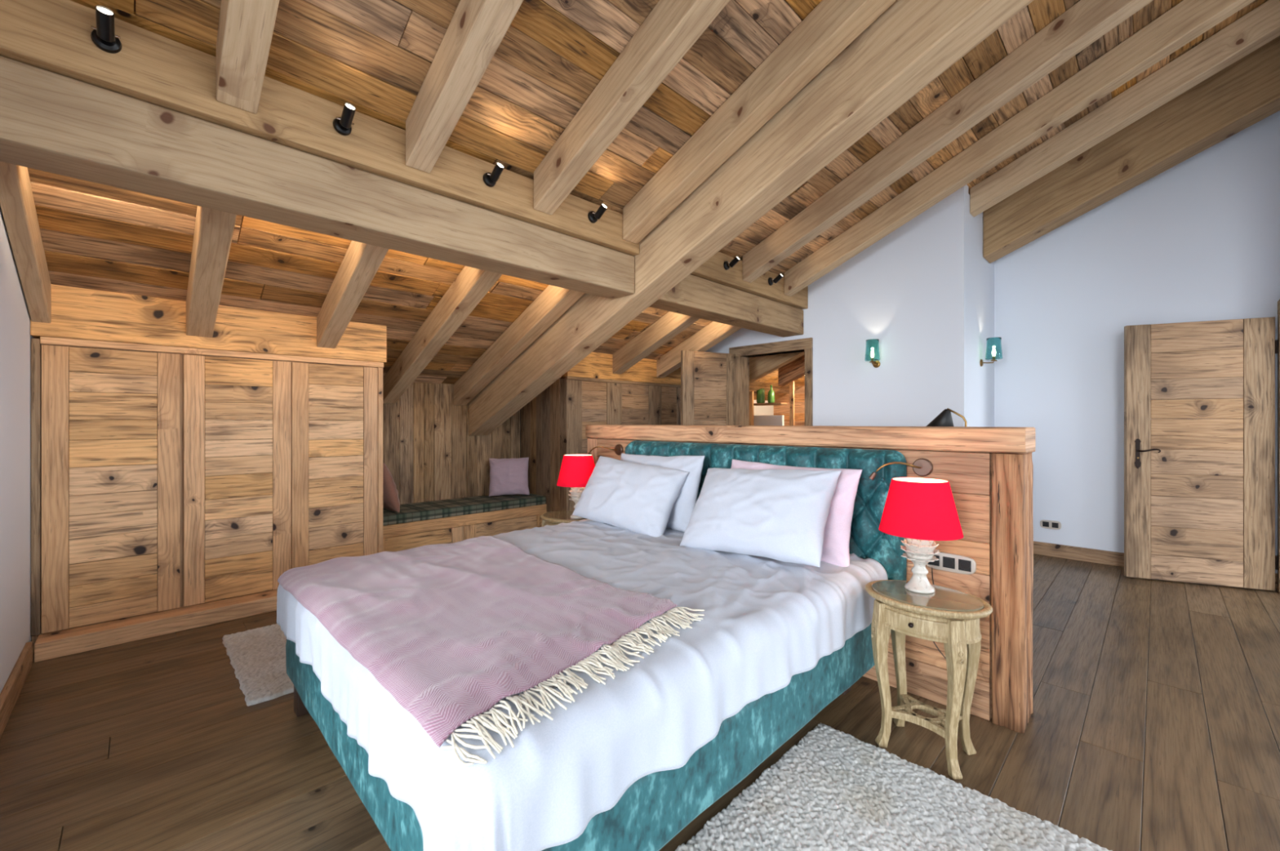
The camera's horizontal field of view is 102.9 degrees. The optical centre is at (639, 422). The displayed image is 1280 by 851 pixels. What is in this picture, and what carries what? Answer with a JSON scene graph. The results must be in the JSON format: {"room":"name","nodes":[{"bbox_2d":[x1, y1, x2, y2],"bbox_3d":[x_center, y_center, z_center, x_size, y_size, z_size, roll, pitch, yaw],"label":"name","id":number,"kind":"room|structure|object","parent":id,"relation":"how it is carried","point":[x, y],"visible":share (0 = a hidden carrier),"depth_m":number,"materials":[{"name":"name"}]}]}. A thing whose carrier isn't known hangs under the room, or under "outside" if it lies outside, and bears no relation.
{"room":"bedroom","nodes":[
{"label":"bedroom","id":0,"kind":"room"},
{"bbox_2d":[0,206,34,693],"bbox_3d":[-1.002,-0.716,0.290,0.200,3.971,8.820,0,0,-45],"label":"wall","id":1,"kind":"structure","parent":0,"point":[15,337],"depth_m":2.35,"materials":[{"name":"white paint"}]},
{"bbox_2d":[0,641,33,738],"bbox_3d":[-2.401,1.192,1.871,0.025,0.115,2.135,0,0,-45],"label":"baseboard","id":2,"kind":"structure","parent":1,"relation":"attached to","point":[9,695],"depth_m":2.27,"materials":[{"name":"brown wood"}]},
{"bbox_2d":[0,161,51,323],"bbox_3d":[-2.811,-0.884,2.326,0.070,0.834,1.530,0,0,-45],"label":"beam","id":3,"kind":"structure","parent":1,"relation":"attached to","point":[17,205],"depth_m":2.29,"materials":[{"name":"brown wood"}]},
{"bbox_2d":[0,56,634,299],"bbox_3d":[-1.150,-1.032,2.650,2.900,0.265,0.240,0,0,-45],"label":"beam","id":4,"kind":"structure","parent":1,"relation":"attached to","point":[51,122],"depth_m":2.10,"materials":[{"name":"brown wood"}]},
{"bbox_2d":[0,0,639,256],"bbox_3d":[-1.085,-1.284,2.584,2.900,0.232,0.145,0,0,-45],"label":"beam","id":5,"kind":"structure","parent":1,"relation":"attached to","point":[53,36],"depth_m":2.06,"materials":[{"name":"brown wood"}]},
{"bbox_2d":[90,5,121,53],"bbox_3d":[-1.782,-1.314,1.701,0.074,0.092,0.132,0,0,-45],"label":"light","id":6,"kind":"object","parent":5,"relation":"attached to","point":[104,37],"visible":1,"depth_m":1.70,"materials":[{"name":"black metal"}]},
{"bbox_2d":[333,102,355,135],"bbox_3d":[-1.270,-1.314,2.206,0.074,0.092,0.132,0,0,-45],"label":"light","id":7,"kind":"object","parent":5,"relation":"attached to","point":[342,125],"visible":1,"depth_m":2.20,"materials":[{"name":"black metal"}]},
{"bbox_2d":[482,162,504,186],"bbox_3d":[-0.767,-1.314,2.702,0.074,0.092,0.132,0,0,-45],"label":"light","id":8,"kind":"object","parent":5,"relation":"attached to","point":[490,180],"visible":1,"depth_m":2.69,"materials":[{"name":"black metal"}]},
{"bbox_2d":[587,203,607,223],"bbox_3d":[-0.257,-1.314,3.204,0.074,0.092,0.132,0,0,-45],"label":"light","id":9,"kind":"object","parent":5,"relation":"attached to","point":[593,216],"visible":1,"depth_m":3.20,"materials":[{"name":"black metal"}]},
{"bbox_2d":[382,382,773,504],"bbox_3d":[-0.810,0.411,6.515,9.210,1.718,0.220,0,0,-45],"label":"wall","id":10,"kind":"structure","parent":0,"point":[429,454],"depth_m":5.17,"materials":[{"name":"brown wood"}]},
{"bbox_2d":[382,266,502,404],"bbox_3d":[-1.596,-0.738,4.029,0.130,1.128,2.250,0,0,-45],"label":"trim","id":11,"kind":"structure","parent":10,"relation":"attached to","point":[471,285],"depth_m":3.94,"materials":[{"name":"brown wood"}]},
{"bbox_2d":[453,284,584,405],"bbox_3d":[-1.095,-0.738,4.522,0.137,1.128,2.250,0,0,-45],"label":"trim","id":12,"kind":"structure","parent":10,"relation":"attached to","point":[553,302],"depth_m":4.46,"materials":[{"name":"brown wood"}]},
{"bbox_2d":[0,554,1279,850],"bbox_3d":[2.207,1.310,3.452,9.210,0.120,8.820,0,0,-45],"label":"floor","id":13,"kind":"structure","parent":0,"point":[1153,725],"depth_m":1.98,"materials":[{"name":"brown wood"}]},
{"bbox_2d":[30,284,386,662],"bbox_3d":[-2.783,0.250,3.521,1.793,2.000,0.747,0,0,-45],"label":"wardrobe","id":14,"kind":"object","parent":13,"relation":"on","point":[176,477],"visible":0.94,"depth_m":3.15,"materials":[{"name":"brown wood"}]},
{"bbox_2d":[222,623,293,706],"bbox_3d":[-1.474,1.238,3.167,1.664,0.022,0.989,0,0,-45],"label":"rug","id":15,"kind":"object","parent":13,"relation":"on","point":[257,656],"visible":0.15,"depth_m":2.62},
{"bbox_2d":[382,504,546,551],"bbox_3d":[-1.803,1.065,5.029,1.746,0.370,0.525,0,0,-45],"label":"bench","id":16,"kind":"object","parent":13,"relation":"on","point":[402,536],"visible":0.37,"depth_m":4.76,"materials":[{"name":"brown wood"}]},
{"bbox_2d":[382,493,546,525],"bbox_3d":[-1.801,0.836,5.026,1.732,0.087,0.528,0,0,-45],"label":"bench cushion","id":17,"kind":"object","parent":16,"relation":"on","point":[415,512],"visible":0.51,"depth_m":4.88,"materials":[{"name":"fabric"}]},
{"bbox_2d":[382,462,399,512],"bbox_3d":[-2.273,0.563,4.497,0.456,0.436,0.209,0,0,45],"label":"throw cushion","id":18,"kind":"object","parent":17,"relation":"on","point":[391,501],"visible":0.47,"depth_m":4.36,"materials":[{"name":"fabric"}]},
{"bbox_2d":[488,457,528,496],"bbox_3d":[-1.398,0.583,5.446,0.416,0.397,0.202,0,0,-14],"label":"throw cushion","id":19,"kind":"object","parent":17,"relation":"on","point":[507,476],"visible":1,"depth_m":5.39,"materials":[{"name":"fabric"}]},
{"bbox_2d":[540,511,586,527],"bbox_3d":[-0.517,0.955,3.603,0.346,0.594,0.442,0,0,-45],"label":"bedside table","id":20,"kind":"object","parent":13,"relation":"on","point":[550,518],"visible":0.15,"depth_m":3.53,"materials":[{"name":"paint"}]},
{"bbox_2d":[556,453,595,519],"bbox_3d":[-0.426,0.443,3.510,0.292,0.430,0.292,0,0,-45],"label":"table lamp","id":21,"kind":"object","parent":20,"relation":"on","point":[575,471],"visible":0.75,"depth_m":3.41,"materials":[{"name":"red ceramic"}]},
{"bbox_2d":[285,440,906,850],"bbox_3d":[-0.159,0.691,2.275,2.063,1.118,1.851,0,0,-45],"label":"upholstered bed","id":22,"kind":"object","parent":13,"relation":"on","point":[657,806],"visible":0.12,"depth_m":1.67,"materials":[{"name":"teal fabric"}]},
{"bbox_2d":[276,519,887,850],"bbox_3d":[-0.242,0.739,2.246,2.009,0.256,1.872,0,0,-45],"label":"duvet","id":23,"kind":"object","parent":22,"relation":"on","point":[766,622],"visible":0.59,"depth_m":1.35,"materials":[{"name":"fabric"}]},
{"bbox_2d":[277,535,704,766],"bbox_3d":[-0.628,0.757,1.916,0.972,0.318,1.832,0,0,-45],"label":"throw blanket","id":24,"kind":"object","parent":23,"relation":"on","point":[454,631],"visible":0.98,"depth_m":1.55,"materials":[{"name":"fabric"}]},
{"bbox_2d":[572,456,688,537],"bbox_3d":[-0.077,0.443,3.110,0.757,0.428,0.295,0,0,42],"label":"pillow","id":25,"kind":"object","parent":23,"relation":"on","point":[640,499],"visible":0.98,"depth_m":2.98,"materials":[{"name":"fabric"}]},
{"bbox_2d":[620,453,704,532],"bbox_3d":[0.088,0.424,3.168,0.720,0.456,0.191,0,0,44],"label":"pillow","id":26,"kind":"object","parent":23,"relation":"on","point":[683,507],"visible":0.35,"depth_m":2.95,"materials":[{"name":"fabric"}]},
{"bbox_2d":[680,468,840,567],"bbox_3d":[0.555,0.425,2.439,0.744,0.415,0.326,0,0,42],"label":"pillow","id":27,"kind":"object","parent":23,"relation":"on","point":[781,515],"visible":0.99,"depth_m":2.31,"materials":[{"name":"fabric"}]},
{"bbox_2d":[730,459,862,567],"bbox_3d":[0.714,0.431,2.531,0.205,0.444,0.710,0,0,-42],"label":"pillow","id":28,"kind":"object","parent":23,"relation":"on","point":[835,550],"visible":0.24,"depth_m":2.30,"materials":[{"name":"fabric"}]},
{"bbox_2d":[520,351,680,512],"bbox_3d":[-0.411,0.253,6.148,1.801,1.995,0.890,0,0,-45],"label":"tall cabinet","id":29,"kind":"object","parent":13,"relation":"on","point":[553,424],"visible":0.33,"depth_m":5.54,"materials":[{"name":"brown wood"}]},
{"bbox_2d":[753,415,784,426],"bbox_3d":[2.150,0.570,8.547,0.060,1.360,0.560,0,0,-45],"label":"panel","id":30,"kind":"object","parent":13,"relation":"on","point":[758,420],"visible":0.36,"depth_m":8.50,"materials":[{"name":"white paint"}]},
{"bbox_2d":[749,381,794,426],"bbox_3d":[2.146,0.300,8.395,0.040,1.900,0.850,0,0,-45],"label":"trim","id":31,"kind":"structure","parent":13,"relation":"on","point":[792,384],"depth_m":8.11,"materials":[{"name":"brown wood"}]},
{"bbox_2d":[753,402,786,405],"bbox_3d":[2.164,-0.297,8.575,0.200,0.035,0.580,0,0,-45],"label":"wall shelf","id":32,"kind":"object","parent":31,"relation":"attached to","point":[778,403],"visible":1,"depth_m":8.49,"materials":[{"name":"brown wood"}]},
{"bbox_2d":[756,388,764,403],"bbox_3d":[2.052,-0.500,8.661,0.143,0.368,0.143,0,0,-45],"label":"vase","id":33,"kind":"object","parent":32,"relation":"on","point":[761,393],"visible":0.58,"depth_m":8.60,"materials":[{"name":"green glass"}]},
{"bbox_2d":[767,385,774,403],"bbox_3d":[2.192,-0.465,8.519,0.116,0.298,0.116,0,0,-45],"label":"glass bottle","id":34,"kind":"object","parent":32,"relation":"on","point":[771,399],"visible":0.98,"depth_m":8.48,"materials":[{"name":"green glass"}]},
{"bbox_2d":[585,424,1035,733],"bbox_3d":[0.640,0.636,3.110,0.250,1.228,2.793,0,0,-45],"label":"wall","id":35,"kind":"structure","parent":13,"relation":"on","point":[988,471],"depth_m":2.16,"materials":[{"name":"brown wood"}]},
{"bbox_2d":[587,444,623,455],"bbox_3d":[-0.260,0.214,3.746,0.272,0.100,0.074,0,0,-5],"label":"light","id":36,"kind":"object","parent":35,"relation":"attached to","point":[618,449],"visible":0.91,"depth_m":3.74,"materials":[{"name":"gold metal"}]},
{"bbox_2d":[868,457,933,480],"bbox_3d":[1.172,0.214,2.292,0.272,0.100,0.074,0,0,-5],"label":"light","id":37,"kind":"object","parent":35,"relation":"attached to","point":[922,467],"visible":1,"depth_m":2.29,"materials":[{"name":"brown metal"}]},
{"bbox_2d":[926,551,976,574],"bbox_3d":[1.351,0.615,2.229,0.015,0.080,0.200,0,0,-45],"label":"strip","id":38,"kind":"object","parent":35,"relation":"attached to","point":[950,562],"visible":0.77,"depth_m":2.21,"materials":[{"name":"white plastic"}]},
{"bbox_2d":[927,555,939,566],"bbox_3d":[1.306,0.615,2.270,0.003,0.047,0.047,0,0,-45],"label":"outlet","id":39,"kind":"object","parent":38,"relation":"attached to","point":[936,563],"depth_m":2.26,"materials":[{"name":"black"}]},
{"bbox_2d":[931,566,946,658],"bbox_3d":[1.286,0.829,2.156,0.151,0.382,0.137,0,0,-45],"label":"lamp cord","id":40,"kind":"object","parent":38,"relation":"attached to","point":[931,566],"visible":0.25,"depth_m":2.20,"materials":[{"name":"black plastic"}]},
{"bbox_2d":[942,556,955,568],"bbox_3d":[1.349,0.615,2.227,0.003,0.047,0.047,0,0,-45],"label":"outlet","id":41,"kind":"object","parent":38,"relation":"attached to","point":[948,562],"depth_m":2.23,"materials":[{"name":"black plastic"}]},
{"bbox_2d":[958,559,971,572],"bbox_3d":[1.391,0.615,2.184,0.003,0.047,0.047,0,0,-45],"label":"outlet","id":42,"kind":"object","parent":38,"relation":"attached to","point":[964,565],"depth_m":2.18,"materials":[{"name":"black plastic"}]},
{"bbox_2d":[675,723,1112,850],"bbox_3d":[0.548,1.238,1.154,1.609,0.022,1.084,0,0,-45],"label":"rug","id":43,"kind":"object","parent":13,"relation":"on","point":[833,790],"visible":1,"depth_m":1.60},
{"bbox_2d":[865,580,992,779],"bbox_3d":[1.089,0.955,1.951,0.346,0.594,0.442,0,0,-45],"label":"bedside table","id":44,"kind":"object","parent":13,"relation":"on","point":[950,617],"visible":0.99,"depth_m":1.91,"materials":[{"name":"paint"}]},
{"bbox_2d":[878,477,964,594],"bbox_3d":[1.097,0.443,2.000,0.292,0.430,0.292,0,0,-45],"label":"table lamp","id":45,"kind":"object","parent":44,"relation":"on","point":[922,511],"visible":1,"depth_m":1.92,"materials":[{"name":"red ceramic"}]},
{"bbox_3d":[1.345,0.875,3.002,0.590,0.750,1.110,0,0,-45],"label":"writing desk","id":46,"kind":"object","parent":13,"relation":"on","visible":0},
{"bbox_2d":[925,408,966,426],"bbox_3d":[1.732,0.211,2.824,0.168,0.577,0.283,0,0,-45],"label":"desk lamp","id":47,"kind":"object","parent":46,"relation":"on","point":[944,419],"visible":0.36,"depth_m":2.82,"materials":[{"name":"black metal"}]},
{"bbox_2d":[27,0,1268,400],"bbox_3d":[2.243,-1.789,3.487,9.510,2.999,9.020,0,0,-45],"label":"ceiling","id":48,"kind":"structure","parent":0,"point":[375,57],"depth_m":2.71,"materials":[{"name":"brown wood"}]},
{"bbox_2d":[186,205,236,337],"bbox_3d":[-2.350,-0.884,2.780,0.127,0.834,1.530,0,0,-45],"label":"beam","id":49,"kind":"structure","parent":48,"relation":"attached to","point":[214,229],"depth_m":2.72,"materials":[{"name":"brown wood"}]},
{"bbox_2d":[216,0,279,113],"bbox_3d":[-0.164,-2.156,0.560,0.127,1.853,4.028,0,0,-45],"label":"beam","id":50,"kind":"structure","parent":48,"relation":"attached to","point":[246,28],"depth_m":1.82,"materials":[{"name":"brown wood"}]},
{"bbox_2d":[316,240,388,348],"bbox_3d":[-1.855,-0.884,3.268,0.120,0.834,1.530,0,0,-45],"label":"beam","id":51,"kind":"structure","parent":48,"relation":"attached to","point":[361,262],"depth_m":3.23,"materials":[{"name":"brown wood"}]},
{"bbox_2d":[405,0,523,173],"bbox_3d":[0.332,-2.156,1.048,0.120,1.853,4.028,0,0,-45],"label":"trim","id":52,"kind":"structure","parent":48,"relation":"attached to","point":[476,29],"depth_m":2.13,"materials":[{"name":"brown wood"}]},
{"bbox_2d":[533,0,729,214],"bbox_3d":[0.843,-2.156,1.552,0.130,1.853,4.028,0,0,-45],"label":"trim","id":53,"kind":"structure","parent":48,"relation":"attached to","point":[673,27],"depth_m":2.44,"materials":[{"name":"brown wood"}]},
{"bbox_2d":[612,311,700,374],"bbox_3d":[0.161,-0.884,5.254,0.133,0.834,1.530,0,0,-45],"label":"trim","id":54,"kind":"structure","parent":48,"relation":"attached to","point":[671,324],"depth_m":5.24,"materials":[{"name":"brown wood"}]},
{"bbox_2d":[656,321,741,377],"bbox_3d":[0.662,-0.884,5.747,0.130,0.834,1.530,0,0,-45],"label":"trim","id":55,"kind":"structure","parent":48,"relation":"attached to","point":[714,332],"depth_m":5.69,"materials":[{"name":"brown wood"}]},
{"bbox_2d":[468,0,1033,435],"bbox_3d":[0.585,-1.467,3.115,0.218,3.228,6.617,0,0,-45],"label":"ceiling beam","id":56,"kind":"structure","parent":48,"relation":"attached to","point":[913,42],"depth_m":2.84,"materials":[{"name":"brown wood"}]},
{"bbox_2d":[622,0,896,244],"bbox_3d":[1.344,-2.156,2.046,0.137,1.853,4.028,0,0,-45],"label":"trim","id":57,"kind":"structure","parent":48,"relation":"attached to","point":[833,25],"depth_m":2.73,"materials":[{"name":"brown wood"}]},
{"bbox_2d":[742,0,1153,283],"bbox_3d":[2.348,-2.156,3.034,0.133,1.853,4.028,0,0,-45],"label":"beam","id":58,"kind":"structure","parent":48,"relation":"attached to","point":[1086,21],"depth_m":3.30,"materials":[{"name":"brown wood"}]},
{"bbox_2d":[784,0,1254,297],"bbox_3d":[2.849,-2.156,3.528,0.130,1.853,4.028,0,0,-45],"label":"beam","id":59,"kind":"structure","parent":48,"relation":"attached to","point":[1188,20],"depth_m":3.57,"materials":[{"name":"brown wood"}]},
{"bbox_2d":[773,386,804,426],"bbox_3d":[3.814,0.250,8.354,0.021,1.998,3.748,0,0,-45],"label":"boards","id":60,"kind":"object","parent":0,"point":[799,408],"visible":0.02,"depth_m":9.32,"materials":[{"name":"brown wood"}]},
{"bbox_2d":[777,355,804,386],"bbox_3d":[2.762,-1.222,6.195,0.130,1.458,2.350,0,0,-45],"label":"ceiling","id":61,"kind":"structure","parent":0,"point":[794,370],"depth_m":6.85,"materials":[{"name":"brown wood"}]},
{"bbox_2d":[705,185,968,426],"bbox_3d":[1.293,-0.382,5.806,0.140,3.303,4.183,0,0,-45],"label":"wall","id":62,"kind":"structure","parent":0,"point":[907,291],"depth_m":4.63,"materials":[{"name":"white paint"}]},
{"bbox_2d":[680,350,735,425],"bbox_3d":[0.769,0.229,5.711,0.700,2.018,0.044,0,0,-26],"label":"door","id":63,"kind":"structure","parent":62,"relation":"in","point":[708,380],"depth_m":5.68,"materials":[{"name":"brown wood"}]},
{"bbox_2d":[649,274,803,337],"bbox_3d":[0.830,-1.034,4.601,2.208,0.257,0.240,0,0,-45],"label":"trim","id":64,"kind":"structure","parent":62,"relation":"attached to","point":[694,296],"depth_m":4.41,"materials":[{"name":"brown wood"}]},
{"bbox_2d":[723,256,740,270],"bbox_3d":[0.765,-1.314,4.211,0.074,0.092,0.132,0,0,-45],"label":"light","id":65,"kind":"object","parent":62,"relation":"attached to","point":[726,264],"visible":1,"depth_m":4.20,"materials":[{"name":"black metal"}]},
{"bbox_2d":[690,252,808,309],"bbox_3d":[0.895,-1.284,4.535,2.208,0.232,0.145,0,0,-45],"label":"trim","id":66,"kind":"structure","parent":62,"relation":"attached to","point":[713,270],"depth_m":4.47,"materials":[{"name":"brown wood"}]},
{"bbox_2d":[728,337,813,426],"bbox_3d":[1.459,0.194,5.632,0.189,2.112,1.019,0,0,-45],"label":"trim","id":67,"kind":"structure","parent":62,"relation":"attached to","point":[742,362],"depth_m":5.64,"materials":[{"name":"brown wood"}]},
{"bbox_2d":[768,273,783,285],"bbox_3d":[1.257,-1.314,4.695,0.074,0.092,0.132,0,0,-45],"label":"light","id":68,"kind":"object","parent":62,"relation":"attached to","point":[771,281],"visible":1,"depth_m":4.69,"materials":[{"name":"black metal"}]},
{"bbox_2d":[864,339,879,368],"bbox_3d":[2.155,-0.630,4.713,0.166,0.249,0.131,0,0,-45],"label":"wall sconce","id":69,"kind":"object","parent":62,"relation":"attached to","point":[872,350],"visible":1,"depth_m":4.66,"materials":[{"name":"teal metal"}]},
{"bbox_2d":[968,193,994,426],"bbox_3d":[4.021,-0.343,5.655,3.534,3.226,0.140,0,0,-45],"label":"wall","id":70,"kind":"structure","parent":0,"point":[980,272],"depth_m":4.61,"materials":[{"name":"white paint"}]},
{"bbox_2d":[749,351,804,383],"bbox_3d":[1.821,-0.999,6.075,0.120,1.903,3.500,0,0,-45],"label":"trim","id":71,"kind":"structure","parent":70,"relation":"attached to","point":[759,366],"depth_m":6.26,"materials":[{"name":"brown wood"}]},
{"bbox_2d":[979,337,1002,366],"bbox_3d":[3.179,-0.630,4.610,0.131,0.249,0.166,0,0,-45],"label":"wall sconce","id":72,"kind":"object","parent":70,"relation":"attached to","point":[993,353],"visible":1,"depth_m":4.55,"materials":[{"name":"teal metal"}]},
{"bbox_2d":[969,0,1279,217],"bbox_3d":[3.809,-2.440,3.496,0.135,1.285,2.635,0,0,-45],"label":"beam","id":73,"kind":"structure","parent":70,"relation":"attached to","point":[1260,26],"depth_m":3.66,"materials":[{"name":"brown wood"}]},
{"bbox_2d":[982,35,1279,263],"bbox_3d":[3.894,-2.127,4.184,0.280,1.204,1.775,0,0,-45],"label":"beam","id":74,"kind":"structure","parent":70,"relation":"attached to","point":[1246,92],"depth_m":3.98,"materials":[{"name":"brown wood"}]},
{"bbox_2d":[994,111,1279,573],"bbox_3d":[4.196,-0.775,4.475,0.140,4.089,2.067,0,0,-45],"label":"wall","id":75,"kind":"structure","parent":0,"point":[1198,240],"depth_m":4.47,"materials":[{"name":"white paint"}]},
{"bbox_2d":[1040,520,1061,529],"bbox_3d":[3.820,0.957,4.745,0.015,0.080,0.156,0,0,-45],"label":"strip","id":76,"kind":"object","parent":75,"relation":"attached to","point":[1053,525],"visible":1,"depth_m":4.74,"materials":[{"name":"white plastic"}]},
{"bbox_2d":[1042,521,1048,527],"bbox_3d":[3.793,0.957,4.767,0.003,0.047,0.047,0,0,-45],"label":"outlet","id":77,"kind":"object","parent":76,"relation":"attached to","point":[1045,524],"depth_m":4.77,"materials":[{"name":"black plastic"}]},
{"bbox_2d":[1052,522,1057,528],"bbox_3d":[3.841,0.957,4.719,0.003,0.047,0.047,0,0,-45],"label":"outlet","id":78,"kind":"object","parent":76,"relation":"attached to","point":[1055,525],"depth_m":4.72,"materials":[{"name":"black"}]},
{"bbox_2d":[1033,541,1277,590],"bbox_3d":[4.135,1.190,4.422,0.022,0.120,1.777,0,0,-45],"label":"baseboard","id":79,"kind":"structure","parent":75,"relation":"attached to","point":[1077,553],"depth_m":4.58,"materials":[{"name":"brown wood"}]},
{"bbox_3d":[4.402,-0.744,3.333,1.170,4.028,0.150,0,0,-45],"label":"wall","id":80,"kind":"structure","parent":0,"visible":0},
{"bbox_2d":[1124,316,1278,591],"bbox_3d":[4.274,0.234,3.895,0.853,2.008,0.103,0,0,24],"label":"door","id":81,"kind":"structure","parent":80,"relation":"in","point":[1198,511],"depth_m":3.90,"materials":[{"name":"brown wood"}]},
{"bbox_2d":[1277,299,1279,593],"bbox_3d":[4.372,0.180,3.318,1.085,2.140,0.171,0,0,-45],"label":"trim","id":82,"kind":"structure","parent":80,"relation":"attached to","point":[1278,301],"depth_m":3.72,"materials":[{"name":"brown wood"}]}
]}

